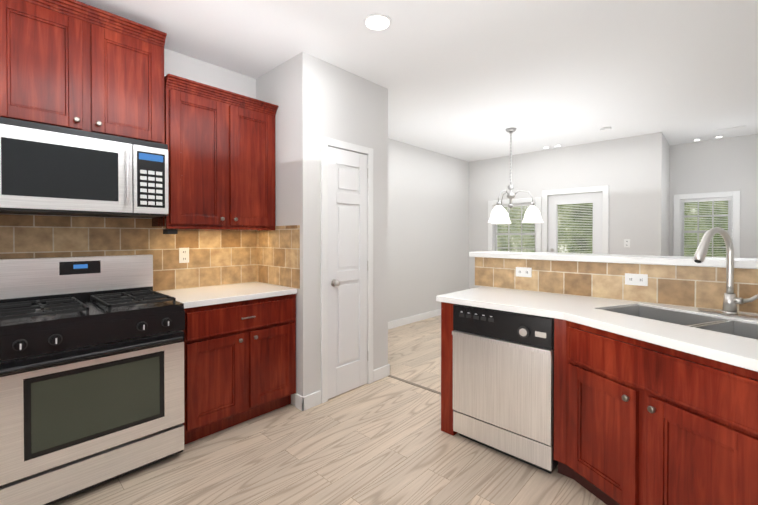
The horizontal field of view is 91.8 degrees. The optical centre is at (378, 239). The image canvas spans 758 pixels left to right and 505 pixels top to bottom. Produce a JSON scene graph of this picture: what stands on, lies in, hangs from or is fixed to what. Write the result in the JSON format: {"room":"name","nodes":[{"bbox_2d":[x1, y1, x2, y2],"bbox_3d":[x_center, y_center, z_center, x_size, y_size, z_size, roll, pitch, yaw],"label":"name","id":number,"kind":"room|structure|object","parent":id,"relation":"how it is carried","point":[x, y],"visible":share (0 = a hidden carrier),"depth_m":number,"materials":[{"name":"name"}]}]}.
{"room":"kitchen","nodes":[
{"label":"kitchen","id":0,"kind":"room"},
{"bbox_2d":[0,48,255,290],"bbox_3d":[-2.530,-0.052,1.793,0.120,2.700,4.100,0,1,43],"label":"wall","id":1,"kind":"structure","parent":0,"point":[187,67],"depth_m":2.92,"materials":[{"name":"paint"}]},
{"bbox_2d":[0,0,166,143],"bbox_3d":[-1.785,-0.973,2.210,0.380,0.715,0.810,0,1,43],"label":"upper cabinet","id":2,"kind":"object","parent":1,"relation":"attached to","point":[74,64],"visible":1,"depth_m":2.08,"materials":[{"name":"brown wood"}]},
{"bbox_2d":[0,117,168,217],"bbox_3d":[-1.762,-0.380,2.194,0.441,0.460,0.804,0,1,43],"label":"over-the-range microwave","id":3,"kind":"object","parent":2,"relation":"attached to","point":[45,169],"visible":1,"depth_m":2.04,"materials":[{"name":"silver metal"}]},
{"bbox_2d":[0,214,299,290],"bbox_3d":[-2.075,0.121,1.709,0.660,0.525,3.600,0,1,43],"label":"tile backsplash","id":4,"kind":"structure","parent":1,"relation":"attached to","point":[220,257],"depth_m":2.74,"materials":[{"name":"beige tile"}]},
{"bbox_2d":[179,248,188,262],"bbox_3d":[-1.485,0.120,2.802,0.008,0.115,0.070,0,1,43],"label":"outlet","id":5,"kind":"object","parent":4,"relation":"attached to","point":[183,255],"visible":1,"depth_m":2.80,"materials":[{"name":"white plastic"}]},
{"bbox_2d":[152,73,278,229],"bbox_3d":[-1.226,-0.580,2.815,0.370,1.010,0.812,0,1,43],"label":"upper cabinet","id":6,"kind":"object","parent":1,"relation":"attached to","point":[219,142],"visible":0.92,"depth_m":2.65,"materials":[{"name":"brown wood"}]},
{"bbox_2d":[163,229,177,233],"bbox_3d":[-1.428,-0.054,2.513,0.100,0.033,0.060,0,1,43],"label":"plug","id":7,"kind":"object","parent":6,"relation":"attached to","point":[170,231],"visible":1,"depth_m":2.48,"materials":[{"name":"black plastic"}]},
{"bbox_2d":[256,52,313,404],"bbox_3d":[-0.793,-0.062,3.043,0.700,2.700,0.100,0,1,43],"label":"wall","id":8,"kind":"structure","parent":0,"point":[287,87],"depth_m":2.82,"materials":[{"name":"paint"}]},
{"bbox_2d":[51,315,605,504],"bbox_3d":[0.649,1.315,2.728,4.750,0.050,10.000,0,1,43],"label":"floor","id":9,"kind":"structure","parent":0,"point":[385,441],"depth_m":2.13,"materials":[{"name":"brown wood"}]},
{"bbox_2d":[0,255,184,504],"bbox_3d":[-1.643,0.703,2.091,0.734,1.185,0.800,0,1,43],"label":"gas range","id":10,"kind":"object","parent":9,"relation":"on","point":[91,371],"visible":1,"depth_m":1.90,"materials":[{"name":"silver metal"}]},
{"bbox_2d":[182,294,295,444],"bbox_3d":[-1.123,0.853,2.728,0.657,0.875,0.818,0,1,43],"label":"base cabinet","id":11,"kind":"object","parent":9,"relation":"on","point":[239,362],"visible":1,"depth_m":2.48,"materials":[{"name":"brown wood"}]},
{"bbox_2d":[156,282,296,308],"bbox_3d":[-1.133,0.394,2.725,0.627,0.038,0.816,0,1,43],"label":"countertop","id":12,"kind":"structure","parent":11,"relation":"on","point":[202,296],"depth_m":2.62,"materials":[{"name":"white stone"}]},
{"bbox_2d":[388,375,440,394],"bbox_3d":[0.418,1.285,3.161,0.920,0.004,0.035,0,1,43],"label":"transition strip","id":13,"kind":"object","parent":9,"relation":"on","point":[417,385],"visible":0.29,"depth_m":3.25,"materials":[{"name":"brown"}]},
{"bbox_2d":[452,304,557,473],"bbox_3d":[0.852,0.858,2.344,0.617,0.872,0.467,0,1,43],"label":"dishwasher","id":14,"kind":"object","parent":9,"relation":"on","point":[503,382],"visible":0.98,"depth_m":2.15,"materials":[{"name":"silver metal"}]},
{"bbox_2d":[441,318,757,504],"bbox_3d":[0.646,0.871,0.595,1.471,0.876,3.692,0,1,43],"label":"base cabinet","id":15,"kind":"object","parent":9,"relation":"on","point":[638,422],"depth_m":1.52,"materials":[{"name":"brown wood"}]},
{"bbox_2d":[436,286,757,371],"bbox_3d":[1.030,0.400,2.044,1.530,0.038,1.053,0,1,43],"label":"countertop","id":16,"kind":"structure","parent":15,"relation":"on","point":[738,351],"depth_m":1.82,"materials":[{"name":"white stone"}]},
{"bbox_2d":[601,305,757,339],"bbox_3d":[1.549,0.496,1.728,0.384,0.205,0.864,0,1,-23],"label":"sink","id":17,"kind":"object","parent":16,"relation":"in","point":[736,328],"visible":0.21,"depth_m":1.93,"materials":[{"name":"silver metal"}]},
{"bbox_2d":[693,227,757,319],"bbox_3d":[1.715,0.161,1.782,0.278,0.442,0.344,0,1,43],"label":"faucet","id":18,"kind":"object","parent":16,"relation":"on","point":[731,301],"visible":1,"depth_m":1.84,"materials":[{"name":"grey metal"}]},
{"bbox_2d":[313,56,387,391],"bbox_3d":[-0.246,-0.064,3.187,0.100,2.700,0.860,0,1,43],"label":"wall","id":19,"kind":"structure","parent":0,"point":[349,107],"depth_m":3.20,"materials":[{"name":"paint"}]},
{"bbox_2d":[295,364,389,410],"bbox_3d":[-0.658,1.231,3.516,1.165,0.105,0.990,0,1,43],"label":"baseboard","id":20,"kind":"structure","parent":19,"relation":"attached to","point":[306,402],"depth_m":2.84,"materials":[{"name":"white wood"}]},
{"bbox_2d":[321,136,372,402],"bbox_3d":[-0.255,0.237,3.095,0.018,2.100,0.580,0,1,43],"label":"door frame","id":21,"kind":"structure","parent":19,"relation":"attached to","point":[326,142],"depth_m":2.92,"materials":[{"name":"white wood"}]},
{"bbox_2d":[328,146,367,398],"bbox_3d":[-0.248,0.266,3.090,0.115,2.026,0.456,0,1,43],"label":"pantry door","id":22,"kind":"structure","parent":19,"relation":"in","point":[347,271],"depth_m":3.09,"materials":[{"name":"white wood"}]},
{"bbox_2d":[76,0,757,161],"bbox_3d":[0.649,-1.435,2.705,4.750,0.050,10.000,0,1,43],"label":"ceiling","id":23,"kind":"structure","parent":0,"point":[469,80],"depth_m":2.85,"materials":[{"name":"paint"}]},
{"bbox_2d":[363,13,391,30],"bbox_3d":[-0.009,-1.403,2.377,0.186,0.008,0.186,0,1,43],"label":"recessed light","id":24,"kind":"object","parent":23,"relation":"in","point":[377,22],"visible":1,"depth_m":2.37,"materials":[{"name":"white"}]},
{"bbox_2d":[488,127,542,223],"bbox_3d":[1.686,-0.821,4.693,0.700,1.209,0.679,0,1,43],"label":"chandelier","id":25,"kind":"object","parent":23,"relation":"hanging from","point":[499,214],"visible":1,"depth_m":4.61,"materials":[{"name":"white glass"}]},
{"bbox_2d":[600,127,610,131],"bbox_3d":[2.904,-1.411,4.703,0.118,0.030,0.120,0,1,43],"label":"smoke detector","id":26,"kind":"object","parent":23,"relation":"attached to","point":[604,129],"visible":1,"depth_m":4.67,"materials":[{"name":"white plastic"}]},
{"bbox_2d":[713,125,745,132],"bbox_3d":[4.512,-1.422,4.736,0.300,0.008,0.150,0,1,43],"label":"ceiling vent","id":27,"kind":"object","parent":23,"relation":"in","point":[730,129],"visible":0.86,"depth_m":4.73,"materials":[{"name":"white metal"}]},
{"bbox_2d":[388,138,468,321],"bbox_3d":[0.415,-0.084,5.585,0.120,2.700,3.740,0,1,43],"label":"wall","id":28,"kind":"structure","parent":0,"point":[428,226],"depth_m":5.82,"materials":[{"name":"paint"}]},
{"bbox_2d":[388,309,440,328],"bbox_3d":[0.471,1.214,5.553,0.019,0.105,3.525,0,1,43],"label":"baseboard","id":29,"kind":"structure","parent":28,"relation":"attached to","point":[410,319],"depth_m":5.58,"materials":[{"name":"white wood"}]},
{"bbox_2d":[469,132,662,288],"bbox_3d":[2.706,-0.087,5.943,2.970,2.700,0.120,0,1,43],"label":"wall","id":30,"kind":"structure","parent":0,"point":[628,171],"depth_m":5.37,"materials":[{"name":"paint"}]},
{"bbox_2d":[493,203,535,251],"bbox_3d":[2.321,-0.100,6.285,0.756,1.016,0.088,0,1,43],"label":"window","id":31,"kind":"structure","parent":30,"relation":"in","point":[525,238],"depth_m":6.29,"materials":[{"name":"white"}]},
{"bbox_2d":[494,203,535,250],"bbox_3d":[2.310,-0.110,6.273,0.720,0.971,0.028,0,1,43],"label":"window blind","id":32,"kind":"object","parent":31,"relation":"attached to","point":[519,205],"visible":0.56,"depth_m":6.25,"materials":[{"name":"white plastic"}]},
{"bbox_2d":[488,185,608,253],"bbox_3d":[2.609,0.238,5.922,1.880,2.050,0.048,0,1,43],"label":"trim","id":33,"kind":"structure","parent":30,"relation":"attached to","point":[541,204],"depth_m":5.87,"materials":[{"name":"white wood"}]},
{"bbox_2d":[548,192,601,253],"bbox_3d":[2.989,0.281,5.633,0.762,1.958,0.098,0,1,43],"label":"patio door","id":34,"kind":"structure","parent":30,"relation":"in","point":[574,223],"depth_m":5.64,"materials":[{"name":"white wood"}]},
{"bbox_2d":[624,239,629,246],"bbox_3d":[3.467,0.050,5.140,0.070,0.115,0.008,0,1,43],"label":"electrical outlet","id":35,"kind":"object","parent":30,"relation":"attached to","point":[626,242],"visible":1,"depth_m":5.14,"materials":[{"name":"white plastic"}]},
{"bbox_2d":[475,257,755,313],"bbox_3d":[1.665,0.722,2.270,2.290,1.145,0.130,0,1,43],"label":"wall","id":36,"kind":"structure","parent":0,"point":[585,296],"depth_m":2.51,"materials":[{"name":"paint"}]},
{"bbox_2d":[469,251,757,268],"bbox_3d":[1.703,0.127,2.335,2.330,0.040,0.355,0,1,43],"label":"wall cap","id":37,"kind":"object","parent":36,"relation":"on","point":[745,263],"visible":1,"depth_m":2.33,"materials":[{"name":"white stone"}]},
{"bbox_2d":[475,257,757,313],"bbox_3d":[1.618,0.265,2.217,2.290,0.230,0.006,0,1,43],"label":"wall tile","id":38,"kind":"structure","parent":36,"relation":"attached to","point":[695,286],"depth_m":2.30,"materials":[{"name":"beige tile"}]},
{"bbox_2d":[516,267,531,276],"bbox_3d":[1.070,0.240,2.721,0.115,0.070,0.008,0,1,43],"label":"outlet","id":39,"kind":"object","parent":38,"relation":"attached to","point":[523,272],"visible":1,"depth_m":2.72,"materials":[{"name":"white plastic"}]},
{"bbox_2d":[625,273,647,285],"bbox_3d":[1.573,0.244,2.248,0.115,0.070,0.008,0,1,43],"label":"outlet","id":40,"kind":"object","parent":38,"relation":"attached to","point":[637,279],"visible":1,"depth_m":2.25,"materials":[{"name":"white plastic"}]},
{"bbox_2d":[662,135,669,255],"bbox_3d":[4.121,-0.082,5.368,0.120,2.700,0.980,0,1,43],"label":"wall","id":41,"kind":"structure","parent":0,"point":[665,198],"depth_m":5.26,"materials":[{"name":"paint"}]},
{"bbox_2d":[669,134,757,257],"bbox_3d":[4.983,-0.080,5.176,1.640,2.700,0.120,0,1,43],"label":"wall","id":42,"kind":"structure","parent":0,"point":[722,165],"depth_m":5.19,"materials":[{"name":"paint"}]},
{"bbox_2d":[673,191,739,257],"bbox_3d":[4.745,-0.102,5.346,0.760,1.150,0.138,0,1,43],"label":"window","id":43,"kind":"structure","parent":42,"relation":"in","point":[700,218],"depth_m":5.36,"materials":[{"name":"white wood"}]}
]}

